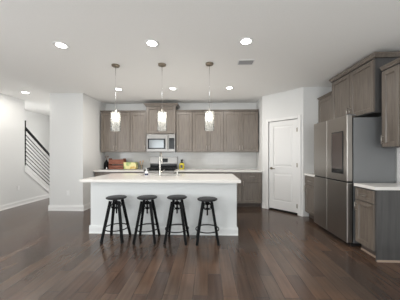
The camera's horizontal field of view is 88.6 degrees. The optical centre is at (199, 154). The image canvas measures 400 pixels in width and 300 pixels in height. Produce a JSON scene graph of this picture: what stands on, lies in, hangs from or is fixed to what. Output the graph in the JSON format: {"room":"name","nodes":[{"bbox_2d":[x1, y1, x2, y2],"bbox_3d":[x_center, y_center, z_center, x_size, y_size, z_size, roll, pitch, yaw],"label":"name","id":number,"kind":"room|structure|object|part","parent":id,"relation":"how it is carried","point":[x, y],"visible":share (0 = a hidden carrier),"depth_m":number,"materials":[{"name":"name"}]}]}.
{"room":"kitchen","nodes":[
{"label":"kitchen","id":0,"kind":"room"},
{"bbox_2d":[0,93,48,204],"bbox_3d":[-4.821,-0.060,1.872,0.120,2.740,9.365,0,0,2],"label":"wall","id":1,"kind":"structure","parent":0,"point":[13,174],"depth_m":5.09,"materials":[{"name":"paint"}]},
{"bbox_2d":[0,193,49,210],"bbox_3d":[-4.752,1.245,1.784,0.024,0.130,9.195,0,0,2],"label":"baseboard","id":2,"kind":"structure","parent":1,"relation":"attached to","point":[41,197],"depth_m":5.35,"materials":[{"name":"white wood"}]},
{"bbox_2d":[25,166,49,192],"bbox_3d":[-4.661,0.791,5.974,0.150,0.980,1.132,0,0,2],"label":"trim","id":3,"kind":"structure","parent":1,"relation":"attached to","point":[25,166],"depth_m":5.79,"materials":[{"name":"white wood"}]},
{"bbox_2d":[25,120,49,185],"bbox_3d":[-4.661,0.152,5.959,0.080,2.114,1.111,0,0,2],"label":"stair railing","id":4,"kind":"object","parent":3,"relation":"on","point":[26,129],"visible":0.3,"depth_m":5.81,"materials":[{"name":"black metal"}]},
{"bbox_3d":[-4.681,-0.306,5.442,0.080,1.197,0.076,0,0,2],"label":"newel post","id":5,"kind":"part","parent":4,"relation":"part of","materials":[{"name":"black metal"}]},
{"bbox_3d":[-4.661,-0.301,5.964,0.048,0.932,1.073,0,0,2],"label":"handrail","id":6,"kind":"part","parent":4,"relation":"part of","materials":[{"name":"black metal"}]},
{"bbox_2d":[25,110,49,186],"bbox_3d":[-5.714,-1.290,5.127,0.120,5.200,6.200,0,0,2],"label":"wall","id":7,"kind":"structure","parent":0,"point":[38,124],"depth_m":7.08,"materials":[{"name":"paint"}]},
{"bbox_2d":[50,93,105,204],"bbox_3d":[-3.056,-0.060,6.309,0.800,2.740,3.070,0,0,2],"label":"wall","id":8,"kind":"structure","parent":0,"point":[75,118],"depth_m":4.78,"materials":[{"name":"paint"}]},
{"bbox_2d":[49,205,83,210],"bbox_3d":[-3.105,1.245,4.763,0.824,0.130,0.024,0,0,2],"label":"baseboard","id":9,"kind":"structure","parent":8,"relation":"attached to","point":[51,207],"depth_m":4.76,"materials":[{"name":"white wood"}]},
{"bbox_2d":[84,202,90,210],"bbox_3d":[-2.697,1.245,4.944,0.024,0.130,0.370,0,0,2],"label":"baseboard","id":10,"kind":"structure","parent":8,"relation":"attached to","point":[88,205],"depth_m":4.91,"materials":[{"name":"white wood"}]},
{"bbox_2d":[106,103,255,168],"bbox_3d":[0.170,-0.060,5.758,5.690,2.740,0.120,0,0,2],"label":"wall","id":11,"kind":"structure","parent":0,"point":[183,106],"depth_m":5.70,"materials":[{"name":"paint"}]},
{"bbox_2d":[100,110,129,151],"bbox_3d":[-2.245,-0.615,5.599,0.798,1.099,0.382,0,0,2],"label":"upper cabinet","id":12,"kind":"object","parent":11,"relation":"attached to","point":[115,140],"visible":0.93,"depth_m":5.45,"materials":[{"name":"brown wood"}]},
{"bbox_3d":[-2.449,-0.592,5.459,0.386,1.030,0.020,0,0,2],"label":"cabinet door","id":13,"kind":"part","parent":12,"relation":"part of","materials":[{"name":"brown wood"}]},
{"bbox_3d":[-2.245,-1.145,5.603,0.798,0.038,0.373,0,0,2],"label":"crown moulding","id":14,"kind":"part","parent":12,"relation":"part of","materials":[{"name":"brown wood"}]},
{"bbox_3d":[-2.053,-0.592,5.443,0.386,1.030,0.020,0,0,2],"label":"cabinet door","id":15,"kind":"part","parent":12,"relation":"part of","materials":[{"name":"brown wood"}]},
{"bbox_2d":[130,110,146,151],"bbox_3d":[-1.625,-0.615,5.575,0.440,1.099,0.382,0,0,2],"label":"upper cabinet","id":16,"kind":"object","parent":11,"relation":"attached to","point":[137,117],"visible":0.85,"depth_m":5.43,"materials":[{"name":"brown wood"}]},
{"bbox_3d":[-1.625,-1.145,5.579,0.440,0.038,0.373,0,0,2],"label":"crown moulding","id":17,"kind":"part","parent":16,"relation":"part of","materials":[{"name":"brown wood"}]},
{"bbox_2d":[143,103,179,133],"bbox_3d":[-1.014,-0.933,5.523,0.898,0.796,0.438,0,0,2],"label":"upper cabinet","id":18,"kind":"object","parent":11,"relation":"attached to","point":[152,109],"visible":0.9,"depth_m":5.35,"materials":[{"name":"brown wood"}]},
{"bbox_3d":[-1.213,-0.894,5.360,0.375,0.695,0.020,0,0,2],"label":"cabinet door","id":19,"kind":"part","parent":18,"relation":"part of","materials":[{"name":"brown wood"}]},
{"bbox_2d":[146,134,175,151],"bbox_3d":[-1.010,-0.295,5.497,0.752,0.466,0.453,0,0,2],"label":"microwave","id":20,"kind":"object","parent":18,"relation":"attached to","point":[154,142],"visible":0.98,"depth_m":5.31,"materials":[{"name":"silver metal"}]},
{"bbox_3d":[-0.728,-0.302,5.315,0.174,0.445,0.024,0,0,2],"label":"control panel","id":21,"kind":"part","parent":20,"relation":"part of","materials":[{"name":"silver metal"}]},
{"bbox_3d":[-1.014,-1.296,5.523,0.898,0.070,0.438,0,0,2],"label":"crown moulding","id":22,"kind":"part","parent":18,"relation":"part of","materials":[{"name":"brown wood"}]},
{"bbox_3d":[-0.829,-0.894,5.345,0.375,0.695,0.020,0,0,2],"label":"cabinet door","id":23,"kind":"part","parent":18,"relation":"part of","materials":[{"name":"brown wood"}]},
{"bbox_2d":[106,152,255,167],"bbox_3d":[-0.560,0.154,5.720,4.224,0.432,0.011,0,0,2],"label":"wall tile","id":24,"kind":"structure","parent":11,"relation":"attached to","point":[190,159],"depth_m":5.69,"materials":[{"name":"white tile"}]},
{"bbox_2d":[176,110,191,151],"bbox_3d":[-0.409,-0.615,5.527,0.426,1.099,0.382,0,0,2],"label":"upper cabinet","id":25,"kind":"object","parent":11,"relation":"attached to","point":[183,117],"visible":0.94,"depth_m":5.38,"materials":[{"name":"brown wood"}]},
{"bbox_3d":[-0.409,-1.145,5.532,0.426,0.038,0.373,0,0,2],"label":"crown moulding","id":26,"kind":"part","parent":25,"relation":"part of","materials":[{"name":"brown wood"}]},
{"bbox_2d":[192,110,222,151],"bbox_3d":[0.211,-0.615,5.503,0.810,1.099,0.382,0,0,2],"label":"upper cabinet","id":27,"kind":"object","parent":11,"relation":"attached to","point":[209,140],"visible":0.94,"depth_m":5.36,"materials":[{"name":"brown wood"}]},
{"bbox_3d":[0.004,-0.592,5.363,0.392,1.030,0.020,0,0,2],"label":"cabinet door","id":28,"kind":"part","parent":27,"relation":"part of","materials":[{"name":"brown wood"}]},
{"bbox_3d":[0.211,-1.145,5.508,0.810,0.038,0.373,0,0,2],"label":"crown moulding","id":29,"kind":"part","parent":27,"relation":"part of","materials":[{"name":"brown wood"}]},
{"bbox_3d":[0.406,-0.592,5.347,0.392,1.030,0.020,0,0,2],"label":"cabinet door","id":30,"kind":"part","parent":27,"relation":"part of","materials":[{"name":"brown wood"}]},
{"bbox_2d":[223,109,258,151],"bbox_3d":[1.066,-0.615,5.470,0.898,1.099,0.382,0,0,2],"label":"upper cabinet","id":31,"kind":"object","parent":11,"relation":"attached to","point":[240,126],"visible":0.93,"depth_m":5.32,"materials":[{"name":"brown wood"}]},
{"bbox_3d":[0.838,-0.592,5.330,0.436,1.030,0.020,0,0,2],"label":"cabinet door","id":32,"kind":"part","parent":31,"relation":"part of","materials":[{"name":"brown wood"}]},
{"bbox_3d":[1.066,-1.145,5.474,0.898,0.038,0.373,0,0,2],"label":"crown moulding","id":33,"kind":"part","parent":31,"relation":"part of","materials":[{"name":"brown wood"}]},
{"bbox_3d":[1.283,-0.592,5.313,0.436,1.030,0.020,0,0,2],"label":"cabinet door","id":34,"kind":"part","parent":31,"relation":"part of","materials":[{"name":"brown wood"}]},
{"bbox_2d":[0,0,399,115],"bbox_3d":[-1.405,-1.490,2.457,9.000,0.120,11.200,0,0,2],"label":"ceiling","id":35,"kind":"structure","parent":0,"point":[296,43],"depth_m":2.67,"materials":[{"name":"paint"}]},
{"bbox_2d":[52,41,69,48],"bbox_3d":[-1.817,-1.426,2.683,0.188,0.006,0.188,0,0,2],"label":"recessed light","id":36,"kind":"object","parent":35,"relation":"in","point":[58,44],"visible":1,"depth_m":2.68,"materials":[{"name":"white"}]},
{"bbox_2d":[111,63,120,130],"bbox_3d":[-1.350,-0.902,3.280,0.150,1.054,0.150,0,0,2],"label":"pendant lamp","id":37,"kind":"object","parent":35,"relation":"hanging from","point":[114,65],"visible":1,"depth_m":3.27,"materials":[{"name":"silver metal"}]},
{"bbox_3d":[-1.350,-1.056,3.280,0.006,0.692,0.006,0,0,2],"label":"cord","id":38,"kind":"part","parent":37,"relation":"part of","materials":[{"name":"silver metal"}]},
{"bbox_3d":[-1.350,-0.524,3.280,0.150,0.298,0.150,0,0,2],"label":"lamp shade","id":39,"kind":"part","parent":37,"relation":"part of","materials":[{"name":"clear glass"}]},
{"bbox_2d":[144,39,158,46],"bbox_3d":[-0.618,-1.426,2.636,0.188,0.006,0.188,0,0,2],"label":"recessed light","id":40,"kind":"object","parent":35,"relation":"in","point":[150,42],"visible":1,"depth_m":2.63,"materials":[{"name":"white"}]},
{"bbox_2d":[157,63,166,130],"bbox_3d":[-0.602,-0.902,3.251,0.150,1.054,0.150,0,0,2],"label":"pendant lamp","id":41,"kind":"object","parent":35,"relation":"hanging from","point":[159,64],"visible":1,"depth_m":3.24,"materials":[{"name":"beige"}]},
{"bbox_3d":[-0.602,-0.524,3.251,0.150,0.298,0.150,0,0,2],"label":"lamp shade","id":42,"kind":"part","parent":41,"relation":"part of","materials":[{"name":"clear glass"}]},
{"bbox_2d":[205,62,213,130],"bbox_3d":[0.148,-0.902,3.222,0.150,1.054,0.150,0,0,2],"label":"pendant lamp","id":43,"kind":"object","parent":35,"relation":"hanging from","point":[209,64],"visible":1,"depth_m":3.21,"materials":[{"name":"beige"}]},
{"bbox_3d":[0.148,-0.524,3.222,0.150,0.298,0.150,0,0,2],"label":"lamp shade","id":44,"kind":"part","parent":43,"relation":"part of","materials":[{"name":"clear glass"}]},
{"bbox_3d":[0.148,-1.056,3.222,0.006,0.692,0.006,0,0,2],"label":"cord","id":45,"kind":"part","parent":43,"relation":"part of","materials":[{"name":"silver metal"}]},
{"bbox_2d":[237,60,254,64],"bbox_3d":[0.709,-1.426,3.175,0.250,0.008,0.170,0,0,2],"label":"ceiling vent","id":46,"kind":"object","parent":35,"relation":"in","point":[240,62],"visible":1,"depth_m":3.17,"materials":[{"name":"white metal"}]},
{"bbox_2d":[239,37,253,45],"bbox_3d":[0.581,-1.426,2.589,0.188,0.006,0.188,0,0,2],"label":"recessed light","id":47,"kind":"object","parent":35,"relation":"in","point":[244,41],"visible":1,"depth_m":2.58,"materials":[{"name":"white"}]},
{"bbox_2d":[0,198,399,299],"bbox_3d":[-1.405,1.360,2.457,9.000,0.100,11.200,0,0,2],"label":"floor","id":48,"kind":"structure","parent":0,"point":[45,254],"depth_m":2.44,"materials":[{"name":"brown wood"}]},
{"bbox_2d":[95,172,127,176],"bbox_3d":[-2.231,0.874,5.452,0.838,0.872,0.649,0,0,2],"label":"base cabinet","id":49,"kind":"object","parent":48,"relation":"on","point":[96,173],"visible":0.13,"depth_m":5.18,"materials":[{"name":"brown wood"}]},
{"bbox_3d":[-2.447,0.532,5.178,0.405,0.155,0.020,0,0,2],"label":"drawer","id":50,"kind":"part","parent":49,"relation":"part of","materials":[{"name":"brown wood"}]},
{"bbox_2d":[93,169,145,171],"bbox_3d":[-2.042,0.415,5.454,1.280,0.040,0.631,0,0,2],"label":"countertop","id":51,"kind":"structure","parent":49,"relation":"on","point":[98,170],"depth_m":5.15,"materials":[{"name":"white stone"}]},
{"bbox_3d":[-2.155,0.392,5.558,0.940,0.006,0.240,0,0,2],"label":"tray","id":52,"kind":"object","parent":51,"relation":"on","visible":0},
{"bbox_2d":[104,156,108,168],"bbox_3d":[-2.541,0.174,5.573,0.138,0.428,0.136,0,0,2],"label":"vase","id":53,"kind":"object","parent":52,"relation":"on","point":[106,163],"visible":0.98,"depth_m":5.53,"materials":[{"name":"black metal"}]},
{"bbox_2d":[109,164,123,168],"bbox_3d":[-2.240,0.326,5.552,0.395,0.125,0.178,0,0,2],"label":"wooden crate","id":54,"kind":"object","parent":52,"relation":"on","point":[111,166],"visible":0.75,"depth_m":5.46,"materials":[{"name":"brown wood"}]},
{"bbox_2d":[109,158,125,163],"bbox_3d":[-2.235,0.182,5.551,0.400,0.155,0.178,0,0,2],"label":"wooden crate","id":55,"kind":"object","parent":54,"relation":"on","point":[111,161],"visible":0.91,"depth_m":5.46,"materials":[{"name":"brown wood"}]},
{"bbox_2d":[123,162,137,168],"bbox_3d":[-1.865,0.299,5.537,0.336,0.178,0.176,0,0,2],"label":"patterned box","id":56,"kind":"object","parent":52,"relation":"on","point":[127,165],"visible":0.97,"depth_m":5.45,"materials":[{"name":"yellow cardboard"}]},
{"bbox_2d":[100,195,130,243],"bbox_3d":[-1.292,0.983,3.171,0.365,0.660,0.365,0,0,2],"label":"bar stool","id":57,"kind":"object","parent":48,"relation":"on","point":[111,204],"visible":1,"depth_m":3.10,"materials":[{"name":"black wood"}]},
{"bbox_3d":[-1.407,1.006,3.067,0.177,0.607,0.051,0,0,-42],"label":"leg","id":58,"kind":"part","parent":57,"relation":"part of","materials":[{"name":"black metal"}]},
{"bbox_3d":[-1.399,1.006,3.284,0.051,0.607,0.177,0,0,-44],"label":"leg","id":59,"kind":"part","parent":57,"relation":"part of","materials":[{"name":"black metal"}]},
{"bbox_3d":[-1.292,0.664,3.171,0.306,0.022,0.306,0,0,2],"label":"seat","id":60,"kind":"part","parent":57,"relation":"part of","materials":[{"name":"black wood"}]},
{"bbox_3d":[-1.186,1.006,3.058,0.051,0.607,0.177,0,0,-44],"label":"leg","id":61,"kind":"part","parent":57,"relation":"part of","materials":[{"name":"black metal"}]},
{"bbox_3d":[-1.178,1.006,3.275,0.177,0.607,0.051,0,0,-42],"label":"leg","id":62,"kind":"part","parent":57,"relation":"part of","materials":[{"name":"black metal"}]},
{"bbox_2d":[132,195,160,244],"bbox_3d":[-0.813,0.981,3.154,0.365,0.664,0.365,0,0,1],"label":"bar stool","id":63,"kind":"object","parent":48,"relation":"on","point":[145,198],"visible":1,"depth_m":3.08,"materials":[{"name":"black metal"}]},
{"bbox_3d":[-0.924,1.006,3.046,0.177,0.607,0.051,0,0,-43],"label":"leg","id":64,"kind":"part","parent":63,"relation":"part of","materials":[{"name":"black metal"}]},
{"bbox_3d":[-0.922,1.006,3.264,0.177,0.607,0.051,0,0,44],"label":"leg","id":65,"kind":"part","parent":63,"relation":"part of","materials":[{"name":"black metal"}]},
{"bbox_3d":[-0.813,0.660,3.154,0.306,0.022,0.306,0,0,1],"label":"seat","id":66,"kind":"part","parent":63,"relation":"part of","materials":[{"name":"black wood"}]},
{"bbox_3d":[-0.703,1.006,3.045,0.177,0.607,0.051,0,0,44],"label":"leg","id":67,"kind":"part","parent":63,"relation":"part of","materials":[{"name":"black metal"}]},
{"bbox_3d":[-0.701,1.006,3.262,0.177,0.607,0.051,0,0,-43],"label":"leg","id":68,"kind":"part","parent":63,"relation":"part of","materials":[{"name":"black metal"}]},
{"bbox_2d":[143,157,177,172],"bbox_3d":[-1.017,0.688,5.381,0.764,1.245,0.696,0,0,2],"label":"range","id":69,"kind":"object","parent":48,"relation":"on","point":[169,164],"visible":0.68,"depth_m":5.65,"materials":[{"name":"silver metal"}]},
{"bbox_3d":[-1.028,0.472,5.103,0.764,0.135,0.042,0,0,2],"label":"control panel","id":70,"kind":"part","parent":69,"relation":"part of","materials":[{"name":"silver metal"}]},
{"bbox_2d":[144,169,175,170],"bbox_3d":[-1.017,0.398,5.385,0.758,0.012,0.558,0,0,2],"label":"cooktop","id":71,"kind":"object","parent":69,"relation":"in","point":[144,169],"depth_m":5.12,"materials":[{"name":"black glass"}]},
{"bbox_3d":[-1.006,0.325,5.665,0.740,0.120,0.006,0,0,2],"label":"panel","id":72,"kind":"part","parent":69,"relation":"part of","materials":[{"name":"black glass"}]},
{"bbox_2d":[89,182,237,235],"bbox_3d":[-0.598,0.874,3.794,2.461,0.873,0.886,0,0,2],"label":"kitchen island","id":73,"kind":"object","parent":48,"relation":"on","point":[225,207],"visible":0.65,"depth_m":3.37,"materials":[{"name":"paint"}]},
{"bbox_2d":[79,173,240,182],"bbox_3d":[-0.614,0.415,3.717,2.523,0.042,1.090,0,0,2],"label":"island countertop","id":74,"kind":"structure","parent":73,"relation":"on","point":[113,177],"depth_m":3.37,"materials":[{"name":"white stone"}]},
{"bbox_2d":[159,152,164,175],"bbox_3d":[-0.703,0.174,3.855,0.112,0.440,0.186,0,0,2],"label":"faucet","id":75,"kind":"object","parent":74,"relation":"on","point":[160,157],"visible":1,"depth_m":3.78,"materials":[{"name":"grey metal"}]},
{"bbox_3d":[-0.735,0.115,3.862,0.020,0.322,0.171,0,0,2],"label":"spout","id":76,"kind":"part","parent":75,"relation":"part of","materials":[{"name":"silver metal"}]},
{"bbox_3d":[-0.600,1.245,3.739,2.461,0.130,0.776,0,0,2],"label":"baseboard","id":77,"kind":"part","parent":73,"relation":"part of","materials":[{"name":"paint"}]},
{"bbox_2d":[163,195,189,245],"bbox_3d":[-0.350,0.977,3.128,0.365,0.672,0.365,0,0,3],"label":"bar stool","id":78,"kind":"object","parent":48,"relation":"on","point":[173,198],"visible":1,"depth_m":3.05,"materials":[{"name":"black metal"}]},
{"bbox_3d":[-0.467,1.006,3.026,0.177,0.607,0.051,0,0,-40],"label":"leg","id":79,"kind":"part","parent":78,"relation":"part of","materials":[{"name":"black metal"}]},
{"bbox_3d":[-0.454,1.006,3.243,0.051,0.607,0.177,0,0,-43],"label":"leg","id":80,"kind":"part","parent":78,"relation":"part of","materials":[{"name":"black metal"}]},
{"bbox_3d":[-0.350,0.652,3.128,0.306,0.022,0.306,0,0,3],"label":"seat","id":81,"kind":"part","parent":78,"relation":"part of","materials":[{"name":"black wood"}]},
{"bbox_3d":[-0.246,1.006,3.013,0.051,0.607,0.177,0,0,-43],"label":"leg","id":82,"kind":"part","parent":78,"relation":"part of","materials":[{"name":"black metal"}]},
{"bbox_3d":[-0.234,1.006,3.230,0.177,0.607,0.051,0,0,-40],"label":"leg","id":83,"kind":"part","parent":78,"relation":"part of","materials":[{"name":"black metal"}]},
{"bbox_2d":[174,172,207,173],"bbox_3d":[-0.214,0.874,5.373,0.828,0.872,0.649,0,0,2],"label":"base cabinet","id":84,"kind":"object","parent":48,"relation":"on","point":[174,172],"visible":0.06,"depth_m":5.09,"materials":[{"name":"brown wood"}]},
{"bbox_2d":[174,169,261,171],"bbox_3d":[0.453,0.415,5.357,2.165,0.040,0.631,0,0,2],"label":"countertop","id":85,"kind":"structure","parent":84,"relation":"on","point":[178,170],"depth_m":5.06,"materials":[{"name":"white stone"}]},
{"bbox_2d":[179,159,183,168],"bbox_3d":[-0.487,0.263,5.482,0.140,0.264,0.142,0,0,2],"label":"soap bottle","id":86,"kind":"object","parent":85,"relation":"on","point":[181,165],"visible":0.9,"depth_m":5.43,"materials":[{"name":"yellow plastic"}]},
{"bbox_2d":[195,196,219,245],"bbox_3d":[0.111,0.989,3.110,0.365,0.648,0.365,0,0,0],"label":"bar stool","id":87,"kind":"object","parent":48,"relation":"on","point":[208,200],"visible":1,"depth_m":3.01,"materials":[{"name":"black metal"}]},
{"bbox_3d":[0.002,1.006,3.000,0.128,0.607,0.128,0,0,0],"label":"leg","id":88,"kind":"part","parent":87,"relation":"part of","materials":[{"name":"black metal"}]},
{"bbox_3d":[0.111,0.676,3.110,0.306,0.022,0.306,0,0,0],"label":"seat","id":89,"kind":"part","parent":87,"relation":"part of","materials":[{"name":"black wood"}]},
{"bbox_3d":[0.222,1.006,3.002,0.177,0.607,0.051,0,0,44],"label":"leg","id":90,"kind":"part","parent":87,"relation":"part of","materials":[{"name":"black metal"}]},
{"bbox_2d":[208,172,241,206],"bbox_3d":[0.618,0.874,5.341,0.833,0.872,0.649,0,0,2],"label":"base cabinet","id":91,"kind":"object","parent":48,"relation":"on","point":[238,175],"visible":0.16,"depth_m":5.05,"materials":[{"name":"brown wood"}]},
{"bbox_3d":[0.811,0.532,5.051,0.402,0.155,0.020,0,0,2],"label":"drawer","id":92,"kind":"part","parent":91,"relation":"part of","materials":[{"name":"brown wood"}]},
{"bbox_3d":[0.811,0.906,5.051,0.402,0.572,0.020,0,0,2],"label":"cabinet door","id":93,"kind":"part","parent":91,"relation":"part of","materials":[{"name":"brown wood"}]},
{"bbox_2d":[241,172,261,206],"bbox_3d":[1.283,0.874,5.315,0.493,0.872,0.649,0,0,2],"label":"base cabinet","id":94,"kind":"object","parent":48,"relation":"on","point":[251,181],"visible":0.9,"depth_m":5.03,"materials":[{"name":"brown wood"}]},
{"bbox_3d":[1.272,0.532,5.033,0.471,0.155,0.020,0,0,2],"label":"drawer","id":95,"kind":"part","parent":94,"relation":"part of","materials":[{"name":"brown wood"}]},
{"bbox_3d":[1.272,0.906,5.033,0.471,0.572,0.020,0,0,2],"label":"cabinet door","id":96,"kind":"part","parent":94,"relation":"part of","materials":[{"name":"brown wood"}]},
{"bbox_2d":[304,176,313,218],"bbox_3d":[2.491,0.874,4.072,0.649,0.872,0.498,0,0,2],"label":"base cabinet","id":97,"kind":"object","parent":48,"relation":"on","point":[309,181],"visible":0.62,"depth_m":4.15,"materials":[{"name":"brown wood"}]},
{"bbox_2d":[304,173,314,176],"bbox_3d":[2.509,0.415,4.071,0.636,0.040,0.503,0,0,2],"label":"countertop","id":98,"kind":"structure","parent":97,"relation":"on","point":[306,174],"depth_m":4.17,"materials":[{"name":"white stone"}]},
{"bbox_3d":[2.210,0.532,4.083,0.020,0.155,0.476,0,0,2],"label":"drawer","id":99,"kind":"part","parent":97,"relation":"part of","materials":[{"name":"brown wood"}]},
{"bbox_3d":[2.210,0.906,4.083,0.020,0.572,0.476,0,0,2],"label":"cabinet door","id":100,"kind":"part","parent":97,"relation":"part of","materials":[{"name":"brown wood"}]},
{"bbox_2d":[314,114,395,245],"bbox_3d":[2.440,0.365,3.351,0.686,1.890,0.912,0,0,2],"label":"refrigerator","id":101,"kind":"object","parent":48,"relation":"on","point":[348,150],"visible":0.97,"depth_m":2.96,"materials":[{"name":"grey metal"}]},
{"bbox_3d":[2.151,0.830,3.613,0.078,0.850,0.411,0,0,2],"label":"door","id":102,"kind":"part","parent":101,"relation":"part of","materials":[{"name":"silver metal"}]},
{"bbox_3d":[2.151,-0.088,3.613,0.078,0.947,0.411,0,0,2],"label":"door","id":103,"kind":"part","parent":101,"relation":"part of","materials":[{"name":"silver metal"}]},
{"bbox_3d":[2.091,-0.030,3.126,0.004,0.630,0.280,0,0,2],"label":"screen frame","id":104,"kind":"part","parent":101,"relation":"part of","materials":[{"name":"black plastic"}]},
{"bbox_3d":[2.133,0.830,3.154,0.078,0.850,0.493,0,0,2],"label":"door","id":105,"kind":"part","parent":101,"relation":"part of","materials":[{"name":"silver metal"}]},
{"bbox_3d":[2.133,-0.088,3.154,0.078,0.947,0.493,0,0,2],"label":"door","id":106,"kind":"part","parent":101,"relation":"part of","materials":[{"name":"silver metal"}]},
{"bbox_2d":[354,186,399,262],"bbox_3d":[2.442,0.874,2.660,0.661,0.872,0.361,0,0,2],"label":"base cabinet","id":107,"kind":"object","parent":48,"relation":"on","point":[377,212],"visible":0.98,"depth_m":2.50,"materials":[{"name":"grey wood"}]},
{"bbox_3d":[2.155,0.532,2.686,0.020,0.155,0.311,0,0,2],"label":"drawer","id":108,"kind":"part","parent":107,"relation":"part of","materials":[{"name":"brown wood"}]},
{"bbox_3d":[2.155,0.906,2.686,0.020,0.572,0.311,0,0,2],"label":"cabinet door","id":109,"kind":"part","parent":107,"relation":"part of","materials":[{"name":"brown wood"}]},
{"bbox_2d":[354,183,399,189],"bbox_3d":[2.454,0.415,2.663,0.640,0.040,0.363,0,0,2],"label":"countertop","id":110,"kind":"structure","parent":107,"relation":"on","point":[374,186],"depth_m":2.61,"materials":[{"name":"white stone"}]},
{"bbox_3d":[2.463,1.300,2.655,0.600,0.020,0.352,0,0,2],"label":"shoe moulding","id":111,"kind":"part","parent":107,"relation":"part of","materials":[{"name":"beige wood"}]},
{"bbox_3d":[2.462,0.874,2.500,0.609,0.872,0.012,0,0,2],"label":"panel","id":112,"kind":"part","parent":107,"relation":"part of","materials":[{"name":"grey wood"}]},
{"bbox_2d":[256,97,261,206],"bbox_3d":[1.593,-0.060,5.342,0.100,2.740,0.600,0,0,2],"label":"wall","id":113,"kind":"structure","parent":0,"point":[259,102],"depth_m":5.31,"materials":[{"name":"paint"}]},
{"bbox_2d":[262,87,302,209],"bbox_3d":[1.899,-0.060,4.729,0.110,2.740,0.962,0,0,-43],"label":"wall","id":114,"kind":"structure","parent":0,"point":[290,102],"depth_m":4.74,"materials":[{"name":"paint"}]},
{"bbox_2d":[269,119,297,212],"bbox_3d":[1.878,0.249,4.665,0.108,2.042,0.681,0,0,-43],"label":"door","id":115,"kind":"structure","parent":114,"relation":"in","point":[283,135],"depth_m":4.67,"materials":[{"name":"white wood"}]},
{"bbox_2d":[266,115,300,215],"bbox_3d":[1.870,0.233,4.665,0.019,2.155,0.815,0,0,-43],"label":"trim","id":116,"kind":"structure","parent":114,"relation":"attached to","point":[296,116],"depth_m":4.39,"materials":[{"name":"white"}]},
{"bbox_2d":[269,208,297,214],"bbox_3d":[1.918,1.304,4.710,0.088,0.012,0.675,0,0,-43],"label":"threshold","id":117,"kind":"object","parent":114,"relation":"attached to","point":[269,208],"depth_m":4.67,"materials":[{"name":"black"}]},
{"bbox_2d":[303,87,331,215],"bbox_3d":[2.515,-0.060,4.375,0.655,2.740,0.100,0,0,2],"label":"wall","id":118,"kind":"structure","parent":0,"point":[310,94],"depth_m":4.33,"materials":[{"name":"paint"}]},
{"bbox_2d":[381,116,399,182],"bbox_3d":[2.781,-0.060,1.242,0.120,2.740,8.700,0,0,2],"label":"wall","id":119,"kind":"structure","parent":0,"point":[397,149],"depth_m":2.89,"materials":[{"name":"paint"}]},
{"bbox_2d":[317,91,331,122],"bbox_3d":[2.637,-0.634,4.066,0.381,1.089,0.498,0,0,2],"label":"upper cabinet","id":120,"kind":"object","parent":119,"relation":"attached to","point":[325,101],"visible":0.16,"depth_m":4.08,"materials":[{"name":"brown wood"}]},
{"bbox_3d":[2.642,-1.160,4.066,0.372,0.038,0.498,0,0,2],"label":"crown moulding","id":121,"kind":"part","parent":120,"relation":"part of","materials":[{"name":"brown wood"}]},
{"bbox_2d":[329,51,399,118],"bbox_3d":[2.593,-0.991,3.311,0.411,0.811,1.060,0,0,2],"label":"upper cabinet","id":122,"kind":"object","parent":119,"relation":"attached to","point":[357,90],"visible":0.73,"depth_m":3.08,"materials":[{"name":"brown wood"}]},
{"bbox_3d":[2.440,-0.957,3.558,0.020,0.720,0.471,0,0,2],"label":"cabinet door","id":123,"kind":"part","parent":122,"relation":"part of","materials":[{"name":"brown wood"}]},
{"bbox_3d":[2.421,-0.957,3.077,0.020,0.720,0.471,0,0,2],"label":"cabinet door","id":124,"kind":"part","parent":122,"relation":"part of","materials":[{"name":"brown wood"}]},
{"bbox_3d":[2.597,-1.366,3.311,0.402,0.060,1.060,0,0,2],"label":"crown moulding","id":125,"kind":"part","parent":122,"relation":"part of","materials":[{"name":"brown wood"}]},
{"bbox_2d":[380,57,399,147],"bbox_3d":[2.593,-0.635,2.621,0.356,1.091,0.301,0,0,2],"label":"upper cabinet","id":126,"kind":"object","parent":119,"relation":"attached to","point":[390,137],"visible":1,"depth_m":2.64,"materials":[{"name":"brown wood"}]},
{"bbox_3d":[2.600,-1.156,2.621,0.342,0.050,0.301,0,0,2],"label":"crown moulding","id":127,"kind":"part","parent":126,"relation":"part of","materials":[{"name":"brown wood"}]}
]}

